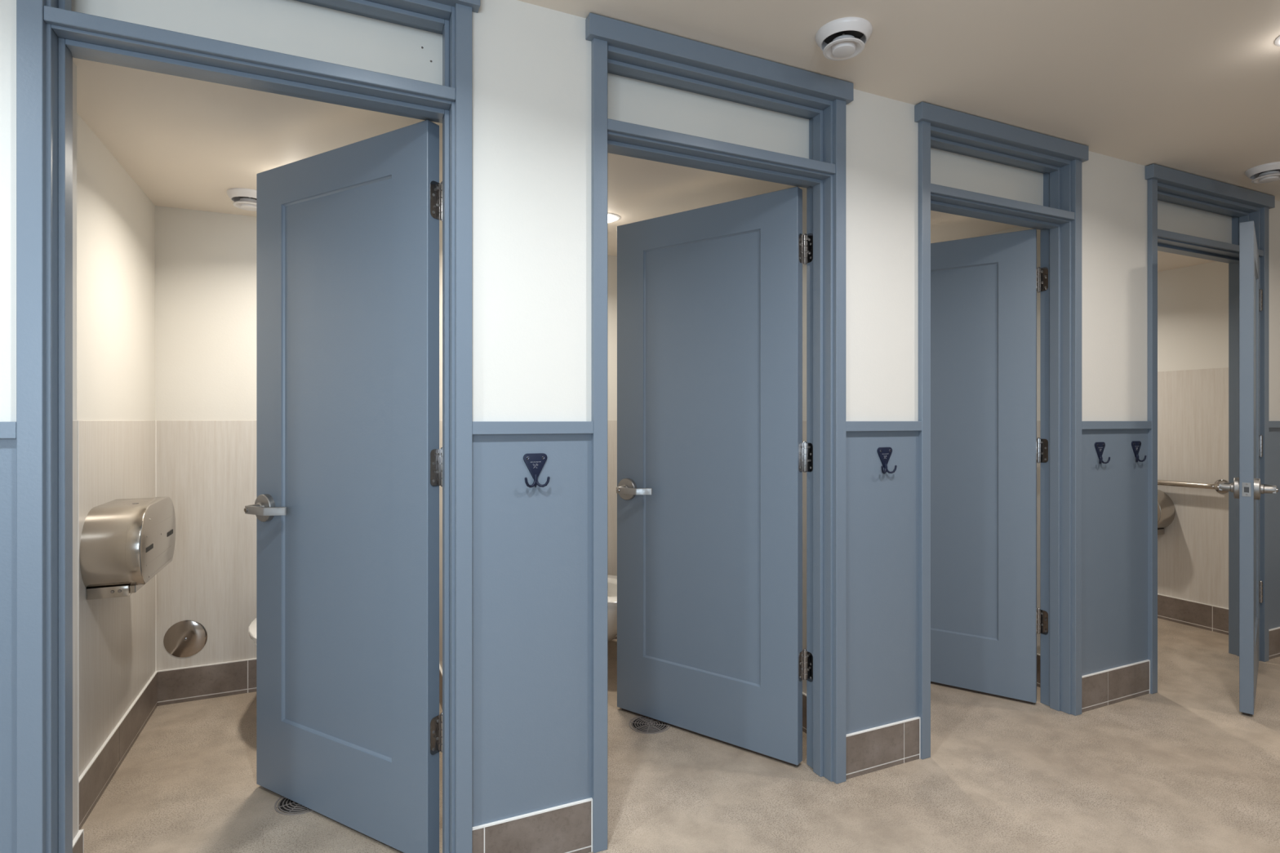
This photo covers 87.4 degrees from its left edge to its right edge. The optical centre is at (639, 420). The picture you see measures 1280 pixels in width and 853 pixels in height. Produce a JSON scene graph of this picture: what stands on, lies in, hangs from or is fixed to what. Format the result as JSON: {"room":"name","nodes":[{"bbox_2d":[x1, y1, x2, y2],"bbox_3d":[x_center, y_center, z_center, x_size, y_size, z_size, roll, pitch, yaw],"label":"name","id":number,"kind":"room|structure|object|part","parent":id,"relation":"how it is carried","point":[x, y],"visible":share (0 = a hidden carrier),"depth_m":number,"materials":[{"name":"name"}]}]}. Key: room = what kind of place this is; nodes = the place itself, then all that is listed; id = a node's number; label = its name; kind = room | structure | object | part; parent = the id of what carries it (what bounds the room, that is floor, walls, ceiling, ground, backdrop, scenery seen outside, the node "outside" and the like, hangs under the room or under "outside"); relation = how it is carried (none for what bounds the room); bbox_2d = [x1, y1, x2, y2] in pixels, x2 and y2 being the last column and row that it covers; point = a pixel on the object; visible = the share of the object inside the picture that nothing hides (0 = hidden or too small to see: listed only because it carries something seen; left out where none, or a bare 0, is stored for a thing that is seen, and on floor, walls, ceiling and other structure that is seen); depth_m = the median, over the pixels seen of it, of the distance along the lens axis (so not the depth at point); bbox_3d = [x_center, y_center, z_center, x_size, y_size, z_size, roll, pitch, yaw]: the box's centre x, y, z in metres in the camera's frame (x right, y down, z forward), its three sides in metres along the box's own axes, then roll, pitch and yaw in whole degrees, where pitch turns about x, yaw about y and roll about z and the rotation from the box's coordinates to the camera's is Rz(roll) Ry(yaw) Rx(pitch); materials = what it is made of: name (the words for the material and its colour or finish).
{"room":"public restroom","nodes":[
{"label":"public restroom","id":0,"kind":"room"},
{"bbox_2d":[72,61,79,839],"bbox_3d":[-1.445,0.150,1.593,0.094,2.140,0.288,0,0,-24],"label":"wall","id":1,"kind":"structure","parent":0,"point":[75,423],"depth_m":1.73,"materials":[{"name":"white paint"}]},
{"bbox_3d":[-1.406,0.535,1.616,0.003,1.071,0.273,0,0,-24],"label":"laminate panel","id":2,"kind":"part","parent":1,"relation":"part of","materials":[{"name":"beige laminate"}]},
{"bbox_2d":[72,829,84,852],"bbox_3d":[-1.404,1.145,1.623,0.012,0.149,0.283,0,0,-24],"label":"baseboard","id":3,"kind":"structure","parent":1,"relation":"attached to","point":[78,841],"depth_m":1.73,"materials":[{"name":"brown tile"}]},
{"bbox_2d":[76,112,156,776],"bbox_3d":[-1.812,0.150,2.126,0.142,2.140,1.561,0,0,-24],"label":"wall partition","id":4,"kind":"structure","parent":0,"point":[116,219],"depth_m":2.31,"materials":[{"name":"white paint"}]},
{"bbox_3d":[-1.809,0.535,2.282,0.003,1.071,1.273,0,0,-24],"label":"laminate panel","id":5,"kind":"part","parent":4,"relation":"part of","materials":[{"name":"beige laminate"}]},
{"bbox_2d":[79,671,157,830],"bbox_3d":[-1.808,1.145,2.291,0.012,0.149,1.265,0,0,-24],"label":"baseboard","id":6,"kind":"structure","parent":4,"relation":"attached to","point":[99,773],"depth_m":2.30,"materials":[{"name":"brown tile"}]},
{"bbox_2d":[80,497,175,599],"bbox_3d":[-1.719,0.414,2.272,0.152,0.280,0.506,0,0,-24],"label":"dispenser","id":7,"kind":"object","parent":4,"relation":"attached to","point":[125,543],"visible":1,"depth_m":2.08,"materials":[{"name":"silver metal"}]},
{"bbox_2d":[155,205,617,671],"bbox_3d":[-1.010,0.120,3.401,2.523,2.200,0.103,0,0,-24],"label":"wall","id":8,"kind":"structure","parent":0,"point":[206,261],"depth_m":2.95,"materials":[{"name":"white paint"}]},
{"bbox_2d":[163,620,207,657],"bbox_3d":[-1.971,0.948,2.902,0.160,0.160,0.010,0,0,-24],"label":"cover","id":9,"kind":"object","parent":8,"relation":"attached to","point":[184,638],"visible":1,"depth_m":2.90,"materials":[{"name":"silver metal"}]},
{"bbox_3d":[-1.563,0.535,3.095,1.123,1.071,0.003,0,0,-24],"label":"laminate panel","id":10,"kind":"part","parent":8,"relation":"part of","materials":[{"name":"beige laminate"}]},
{"bbox_2d":[157,657,256,706],"bbox_3d":[-1.562,1.145,3.091,1.101,0.149,0.012,0,0,-24],"label":"baseboard","id":11,"kind":"structure","parent":8,"relation":"attached to","point":[192,683],"depth_m":2.93,"materials":[{"name":"brown tile"}]},
{"bbox_2d":[248,617,256,646],"bbox_3d":[-1.408,0.790,2.787,0.374,0.660,0.684,0,0,-24],"label":"toilet","id":12,"kind":"object","parent":8,"relation":"attached to","point":[252,627],"visible":0.03,"depth_m":2.60,"materials":[{"name":"white ceramic"}]},
{"bbox_2d":[607,574,617,641],"bbox_3d":[-0.200,0.790,3.337,0.374,0.660,0.684,0,0,-24],"label":"toilet","id":13,"kind":"object","parent":8,"relation":"attached to","point":[611,580],"visible":0.06,"depth_m":3.14,"materials":[{"name":"white ceramic"}]},
{"bbox_3d":[-0.173,0.825,3.278,0.374,0.020,0.554,0,0,-24],"label":"seat","id":14,"kind":"part","parent":13,"relation":"part of","materials":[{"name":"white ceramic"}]},
{"bbox_3d":[-0.415,0.535,3.617,1.120,1.071,0.003,0,0,-24],"label":"laminate panel","id":15,"kind":"part","parent":8,"relation":"part of","materials":[{"name":"beige laminate"}]},
{"bbox_2d":[439,220,442,669],"bbox_3d":[-0.665,0.150,2.648,0.148,2.140,1.561,0,0,-24],"label":"wall partition","id":16,"kind":"structure","parent":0,"point":[440,221],"depth_m":2.92,"materials":[{"name":"white paint"}]},
{"bbox_2d":[439,663,442,709],"bbox_3d":[-0.735,1.145,2.616,0.012,0.149,1.561,0,0,-24],"label":"baseboard","id":17,"kind":"structure","parent":16,"relation":"attached to","point":[440,668],"depth_m":2.87,"materials":[{"name":"brown tile"}]},
{"bbox_3d":[-0.730,0.535,2.616,0.003,1.071,1.558,0,0,-24],"label":"laminate panel","id":18,"kind":"part","parent":16,"relation":"part of","materials":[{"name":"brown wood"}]},
{"bbox_2d":[0,0,1279,852],"bbox_3d":[0.806,0.040,2.395,8.950,2.360,0.118,0,0,-24],"label":"wall","id":19,"kind":"structure","parent":0,"point":[532,546],"depth_m":1.88,"materials":[{"name":"white paint"}]},
{"bbox_2d":[0,422,16,439],"bbox_3d":[-2.259,0.020,0.929,2.157,0.034,0.020,0,0,-24],"label":"chair rail","id":20,"kind":"object","parent":19,"relation":"attached to","point":[7,429],"visible":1,"depth_m":1.36,"materials":[{"name":"blue wood"}]},
{"bbox_3d":[-2.262,0.553,0.936,2.157,1.035,0.003,0,0,-24],"label":"wainscot panel","id":21,"kind":"part","parent":19,"relation":"part of","materials":[{"name":"blue paint"}]},
{"bbox_2d":[16,0,480,852],"bbox_3d":[-0.882,0.042,1.615,0.954,2.357,0.163,0,0,-24],"label":"door frame","id":22,"kind":"structure","parent":19,"relation":"attached to","point":[413,59],"depth_m":1.52,"materials":[{"name":"blue wood"}]},
{"bbox_3d":[-1.258,0.070,1.383,0.042,2.299,0.020,0,0,-24],"label":"casing","id":23,"kind":"part","parent":22,"relation":"part of","materials":[{"name":"blue wood"}]},
{"bbox_3d":[-0.912,-0.953,1.681,0.818,0.220,0.009,0,0,-24],"label":"transom panel","id":24,"kind":"part","parent":22,"relation":"part of","materials":[{"name":"white"}]},
{"bbox_3d":[-0.460,0.070,1.746,0.042,2.299,0.020,0,0,-24],"label":"casing","id":25,"kind":"part","parent":22,"relation":"part of","materials":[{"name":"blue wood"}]},
{"bbox_2d":[244,120,442,852],"bbox_3d":[-0.902,0.199,2.034,0.854,2.038,0.189,0,0,30],"label":"door","id":26,"kind":"structure","parent":19,"relation":"in","point":[345,508],"depth_m":1.99,"materials":[{"name":"blue wood"}]},
{"bbox_3d":[-1.190,0.285,2.124,0.156,0.038,0.051,0,0,30],"label":"lever","id":27,"kind":"part","parent":26,"relation":"part of","materials":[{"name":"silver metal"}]},
{"bbox_3d":[-0.291,0.553,1.832,0.337,1.035,0.003,0,0,-24],"label":"wainscot panel","id":28,"kind":"part","parent":19,"relation":"part of","materials":[{"name":"blue paint"}]},
{"bbox_2d":[472,797,592,852],"bbox_3d":[-0.290,1.145,1.829,0.337,0.149,0.012,0,0,-24],"label":"baseboard","id":29,"kind":"structure","parent":19,"relation":"attached to","point":[567,828],"depth_m":1.83,"materials":[{"name":"brown tile"}]},
{"bbox_2d":[472,421,593,435],"bbox_3d":[-0.288,0.020,1.825,0.337,0.034,0.020,0,0,-24],"label":"chair rail","id":30,"kind":"object","parent":19,"relation":"attached to","point":[478,427],"visible":0.96,"depth_m":1.81,"materials":[{"name":"blue wood"}]},
{"bbox_2d":[523,453,550,488],"bbox_3d":[-0.282,0.136,1.821,0.070,0.093,0.026,0,0,-24],"label":"robe hook","id":31,"kind":"object","parent":19,"relation":"attached to","point":[535,462],"visible":1,"depth_m":1.82,"materials":[{"name":"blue metal"}]},
{"bbox_3d":[-0.286,0.126,1.831,0.067,0.073,0.004,0,0,-24],"label":"plate","id":32,"kind":"part","parent":31,"relation":"part of","materials":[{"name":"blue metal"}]},
{"bbox_2d":[616,186,813,766],"bbox_3d":[0.253,0.199,2.590,0.862,2.038,0.189,0,0,37],"label":"door","id":33,"kind":"structure","parent":19,"relation":"in","point":[713,456],"depth_m":2.54,"materials":[{"name":"blue wood"}]},
{"bbox_3d":[-0.026,0.285,2.716,0.156,0.038,0.051,0,0,37],"label":"lever","id":34,"kind":"part","parent":33,"relation":"part of","materials":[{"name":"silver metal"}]},
{"bbox_2d":[585,13,853,852],"bbox_3d":[0.256,0.042,2.133,0.945,2.357,0.163,0,0,-24],"label":"door frame","id":35,"kind":"structure","parent":19,"relation":"attached to","point":[656,95],"depth_m":2.19,"materials":[{"name":"blue wood"}]},
{"bbox_3d":[-0.115,0.070,1.903,0.042,2.299,0.020,0,0,-24],"label":"casing","id":36,"kind":"part","parent":35,"relation":"part of","materials":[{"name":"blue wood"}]},
{"bbox_3d":[0.227,-0.953,2.199,0.809,0.220,0.009,0,0,-24],"label":"transom panel","id":37,"kind":"part","parent":35,"relation":"part of","materials":[{"name":"white"}]},
{"bbox_3d":[0.674,0.070,2.262,0.042,2.299,0.020,0,0,-24],"label":"casing","id":38,"kind":"part","parent":35,"relation":"part of","materials":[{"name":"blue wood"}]},
{"bbox_3d":[0.848,0.553,2.351,0.349,1.035,0.003,0,0,-24],"label":"wainscot panel","id":39,"kind":"part","parent":19,"relation":"part of","materials":[{"name":"blue wood"}]},
{"bbox_2d":[845,716,920,779],"bbox_3d":[0.850,1.145,2.347,0.349,0.149,0.012,0,0,-24],"label":"baseboard","id":40,"kind":"structure","parent":19,"relation":"attached to","point":[873,749],"depth_m":2.34,"materials":[{"name":"brown tile"}]},
{"bbox_2d":[845,421,921,431],"bbox_3d":[0.851,0.020,2.344,0.349,0.034,0.020,0,0,-24],"label":"chair rail","id":41,"kind":"object","parent":19,"relation":"attached to","point":[851,426],"visible":0.82,"depth_m":2.33,"materials":[{"name":"blue wood"}]},
{"bbox_2d":[876,447,897,474],"bbox_3d":[0.865,0.140,2.342,0.070,0.093,0.026,0,0,-24],"label":"robe hook","id":42,"kind":"object","parent":19,"relation":"attached to","point":[884,453],"visible":1,"depth_m":2.35,"materials":[{"name":"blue metal"}]},
{"bbox_3d":[0.860,0.130,2.352,0.067,0.073,0.004,0,0,-24],"label":"plate","id":43,"kind":"part","parent":42,"relation":"part of","materials":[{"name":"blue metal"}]},
{"bbox_2d":[930,228,1048,704],"bbox_3d":[1.389,0.199,3.093,0.851,2.038,0.189,0,0,35],"label":"door","id":44,"kind":"structure","parent":19,"relation":"in","point":[986,620],"depth_m":2.98,"materials":[{"name":"blue wood"}]},
{"bbox_2d":[914,102,1088,759],"bbox_3d":[1.398,0.042,2.652,0.938,2.357,0.163,0,0,-24],"label":"door frame","id":45,"kind":"structure","parent":19,"relation":"attached to","point":[970,166],"depth_m":2.77,"materials":[{"name":"blue wood"}]},
{"bbox_3d":[1.030,0.070,2.424,0.042,2.299,0.020,0,0,-24],"label":"casing","id":46,"kind":"part","parent":45,"relation":"part of","materials":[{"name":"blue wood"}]},
{"bbox_3d":[1.368,-0.953,2.718,0.802,0.220,0.009,0,0,-24],"label":"transom panel","id":47,"kind":"part","parent":45,"relation":"part of","materials":[{"name":"white"}]},
{"bbox_3d":[1.813,0.070,2.780,0.042,2.299,0.020,0,0,-24],"label":"casing","id":48,"kind":"part","parent":45,"relation":"part of","materials":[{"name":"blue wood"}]},
{"bbox_2d":[1094,442,1110,463],"bbox_3d":[1.964,0.138,2.843,0.070,0.093,0.026,0,0,-24],"label":"robe hook","id":49,"kind":"object","parent":19,"relation":"attached to","point":[1100,446],"visible":1,"depth_m":2.85,"materials":[{"name":"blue metal"}]},
{"bbox_3d":[1.960,0.128,2.852,0.067,0.073,0.004,0,0,-24],"label":"plate","id":50,"kind":"part","parent":49,"relation":"part of","materials":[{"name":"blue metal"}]},
{"bbox_3d":[2.051,0.553,2.898,0.490,1.035,0.003,0,0,-24],"label":"wainscot panel","id":51,"kind":"part","parent":19,"relation":"part of","materials":[{"name":"blue wood"}]},
{"bbox_2d":[1081,659,1150,712],"bbox_3d":[2.053,1.145,2.894,0.490,0.149,0.012,0,0,-24],"label":"baseboard","id":52,"kind":"structure","parent":19,"relation":"attached to","point":[1104,688],"depth_m":2.89,"materials":[{"name":"brown tile"}]},
{"bbox_2d":[1081,421,1151,429],"bbox_3d":[2.054,0.020,2.891,0.490,0.034,0.020,0,0,-24],"label":"chair rail","id":53,"kind":"object","parent":19,"relation":"attached to","point":[1085,424],"visible":0.82,"depth_m":2.88,"materials":[{"name":"blue wood"}]},
{"bbox_2d":[1131,440,1146,462],"bbox_3d":[2.198,0.137,2.949,0.070,0.093,0.026,0,0,-24],"label":"robe hook","id":54,"kind":"object","parent":19,"relation":"attached to","point":[1135,445],"visible":1,"depth_m":2.95,"materials":[{"name":"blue metal"}]},
{"bbox_3d":[2.194,0.127,2.959,0.067,0.073,0.004,0,0,-24],"label":"plate","id":55,"kind":"part","parent":54,"relation":"part of","materials":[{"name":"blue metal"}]},
{"bbox_2d":[1145,164,1275,693],"bbox_3d":[2.710,0.042,3.249,1.036,2.357,0.163,0,0,-24],"label":"door frame","id":56,"kind":"structure","parent":19,"relation":"attached to","point":[1188,215],"depth_m":3.36,"materials":[{"name":"blue wood"}]},
{"bbox_3d":[2.297,0.070,3.000,0.042,2.299,0.020,0,0,-24],"label":"casing","id":57,"kind":"part","parent":56,"relation":"part of","materials":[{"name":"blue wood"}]},
{"bbox_3d":[2.680,-0.953,3.315,0.900,0.220,0.009,0,0,-24],"label":"transom panel","id":58,"kind":"part","parent":56,"relation":"part of","materials":[{"name":"white"}]},
{"bbox_3d":[3.169,0.070,3.397,0.042,2.299,0.020,0,0,-24],"label":"casing","id":59,"kind":"part","parent":56,"relation":"part of","materials":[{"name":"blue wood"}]},
{"bbox_2d":[1217,220,1278,715],"bbox_3d":[2.812,0.199,3.084,0.189,2.038,0.923,0,0,44],"label":"door","id":60,"kind":"structure","parent":19,"relation":"in","point":[1248,488],"depth_m":2.76,"materials":[{"name":"blue wood"}]},
{"bbox_3d":[2.537,0.285,2.892,0.051,0.038,0.156,0,0,44],"label":"lever","id":61,"kind":"part","parent":60,"relation":"part of","materials":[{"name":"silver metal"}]},
{"bbox_3d":[2.500,0.285,2.759,0.027,0.057,0.002,0,0,44],"label":"latch plate","id":62,"kind":"part","parent":60,"relation":"part of","materials":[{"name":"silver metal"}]},
{"bbox_3d":[2.631,0.285,2.802,0.051,0.038,0.156,0,0,44],"label":"lever","id":63,"kind":"part","parent":60,"relation":"part of","materials":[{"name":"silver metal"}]},
{"bbox_2d":[1268,626,1279,659],"bbox_3d":[4.045,1.145,3.800,1.888,0.149,0.012,0,0,-24],"label":"baseboard","id":64,"kind":"structure","parent":19,"relation":"attached to","point":[1273,633],"depth_m":3.44,"materials":[{"name":"brown tile"}]},
{"bbox_2d":[1268,421,1279,427],"bbox_3d":[4.047,0.020,3.797,1.888,0.034,0.020,0,0,-24],"label":"chair rail","id":65,"kind":"object","parent":19,"relation":"attached to","point":[1271,424],"visible":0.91,"depth_m":3.42,"materials":[{"name":"blue wood"}]},
{"bbox_3d":[4.044,0.553,3.804,1.888,1.035,0.003,0,0,-24],"label":"wainscot panel","id":66,"kind":"part","parent":19,"relation":"part of","materials":[{"name":"blue wood"}]},
{"bbox_2d":[72,57,1214,271],"bbox_3d":[0.676,-0.970,3.258,5.474,0.100,1.561,0,0,-24],"label":"ceiling","id":67,"kind":"structure","parent":0,"point":[185,142],"depth_m":2.25,"materials":[{"name":"beige paint"}]},
{"bbox_2d":[226,187,256,211],"bbox_3d":[-1.590,-0.892,2.727,0.162,0.056,0.162,0,0,-15],"label":"smoke detector","id":68,"kind":"object","parent":67,"relation":"in","point":[243,198],"visible":0.71,"depth_m":2.68,"materials":[{"name":"white plastic"}]},
{"bbox_2d":[607,213,620,222],"bbox_3d":[-0.157,-0.911,3.032,0.138,0.018,0.138,0,0,-24],"label":"recessed light","id":69,"kind":"object","parent":67,"relation":"in","point":[611,217],"visible":0.41,"depth_m":3.01,"materials":[{"name":"white"}]},
{"bbox_2d":[80,617,1279,852],"bbox_3d":[1.246,1.280,1.427,9.350,0.120,5.766,0,0,-24],"label":"floor","id":70,"kind":"structure","parent":0,"point":[1178,768],"depth_m":2.21,"materials":[{"name":"concrete"}]},
{"bbox_2d":[274,795,312,815],"bbox_3d":[-1.080,1.218,2.151,0.168,0.002,0.168,0,0,-24],"label":"floor drain","id":71,"kind":"object","parent":70,"relation":"on","point":[286,806],"visible":0.26,"depth_m":2.10,"materials":[{"name":"black"}]},
{"bbox_2d":[628,715,670,733],"bbox_3d":[0.040,1.218,2.688,0.168,0.002,0.168,0,0,-24],"label":"floor drain","id":72,"kind":"object","parent":70,"relation":"on","point":[642,724],"visible":0.91,"depth_m":2.67,"materials":[{"name":"black"}]},
{"bbox_2d":[801,187,806,693],"bbox_3d":[0.482,0.150,3.170,0.148,2.140,1.561,0,0,-24],"label":"wall partition","id":73,"kind":"structure","parent":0,"point":[804,189],"depth_m":2.63,"materials":[{"name":"white paint"}]},
{"bbox_2d":[802,692,806,733],"bbox_3d":[0.412,1.145,3.138,0.012,0.149,1.561,0,0,-24],"label":"baseboard","id":74,"kind":"structure","parent":73,"relation":"attached to","point":[804,695],"depth_m":2.62,"materials":[{"name":"brown tile"}]},
{"bbox_3d":[0.416,0.535,3.138,0.003,1.071,1.558,0,0,-24],"label":"laminate panel","id":75,"kind":"part","parent":73,"relation":"part of","materials":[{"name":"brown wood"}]},
{"bbox_2d":[518,0,1279,200],"bbox_3d":[1.634,-1.200,0.574,9.350,0.120,3.892,0,0,-24],"label":"ceiling","id":76,"kind":"structure","parent":0,"point":[1192,86],"depth_m":2.11,"materials":[{"name":"beige paint"}]},
{"bbox_2d":[815,17,872,60],"bbox_3d":[0.599,-1.112,1.970,0.162,0.056,0.162,0,0,-24],"label":"smoke detector","id":77,"kind":"object","parent":76,"relation":"in","point":[843,38],"visible":1,"depth_m":1.94,"materials":[{"name":"white plastic"}]},
{"bbox_2d":[1244,161,1279,183],"bbox_3d":[2.839,-1.112,3.022,0.162,0.056,0.162,0,0,25],"label":"smoke detector","id":78,"kind":"object","parent":76,"relation":"in","point":[1267,172],"visible":1,"depth_m":3.00,"materials":[{"name":"white plastic"}]},
{"bbox_2d":[1274,35,1279,46],"bbox_3d":[1.961,-1.131,1.969,0.138,0.018,0.138,0,0,-24],"label":"recessed light","id":79,"kind":"object","parent":76,"relation":"in","point":[1277,42],"visible":1,"depth_m":2.01,"materials":[{"name":"white"}]},
{"bbox_2d":[985,226,1039,653],"bbox_3d":[1.629,0.150,3.691,0.148,2.140,1.561,0,0,-24],"label":"wall partition","id":80,"kind":"structure","parent":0,"point":[1017,228],"depth_m":3.08,"materials":[{"name":"white paint"}]},
{"bbox_2d":[1036,653,1039,687],"bbox_3d":[1.559,1.145,3.659,0.012,0.149,1.561,0,0,-24],"label":"baseboard","id":81,"kind":"structure","parent":80,"relation":"attached to","point":[1037,655],"depth_m":3.07,"materials":[{"name":"brown tile"}]},
{"bbox_3d":[1.563,0.535,3.660,0.003,1.071,1.558,0,0,-24],"label":"laminate panel","id":82,"kind":"part","parent":80,"relation":"part of","materials":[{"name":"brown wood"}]},
{"bbox_2d":[1157,261,1228,608],"bbox_3d":[3.165,0.150,4.390,0.142,2.140,1.561,0,0,-24],"label":"wall partition","id":83,"kind":"structure","parent":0,"point":[1193,301],"depth_m":3.96,"materials":[{"name":"beige laminate"}]},
{"bbox_2d":[1157,489,1175,534],"bbox_3d":[3.068,0.558,4.250,0.152,0.280,0.506,0,0,-24],"label":"dispenser","id":84,"kind":"object","parent":83,"relation":"attached to","point":[1166,507],"visible":0.12,"depth_m":4.04,"materials":[{"name":"silver metal"}]},
{"bbox_2d":[1157,593,1228,635],"bbox_3d":[3.098,1.145,4.360,0.012,0.149,1.561,0,0,-24],"label":"baseboard","id":85,"kind":"structure","parent":83,"relation":"attached to","point":[1191,613],"depth_m":3.96,"materials":[{"name":"brown tile"}]},
{"bbox_2d":[1157,479,1228,493],"bbox_3d":[3.091,0.378,4.295,0.072,0.080,1.120,0,0,-24],"label":"grab bar","id":86,"kind":"object","parent":83,"relation":"attached to","point":[1162,482],"visible":0.36,"depth_m":3.90,"materials":[{"name":"silver metal"}]},
{"bbox_3d":[3.103,0.385,4.360,0.003,1.373,1.558,0,0,-24],"label":"laminate panel","id":87,"kind":"part","parent":83,"relation":"part of","materials":[{"name":"beige laminate"}]}
]}

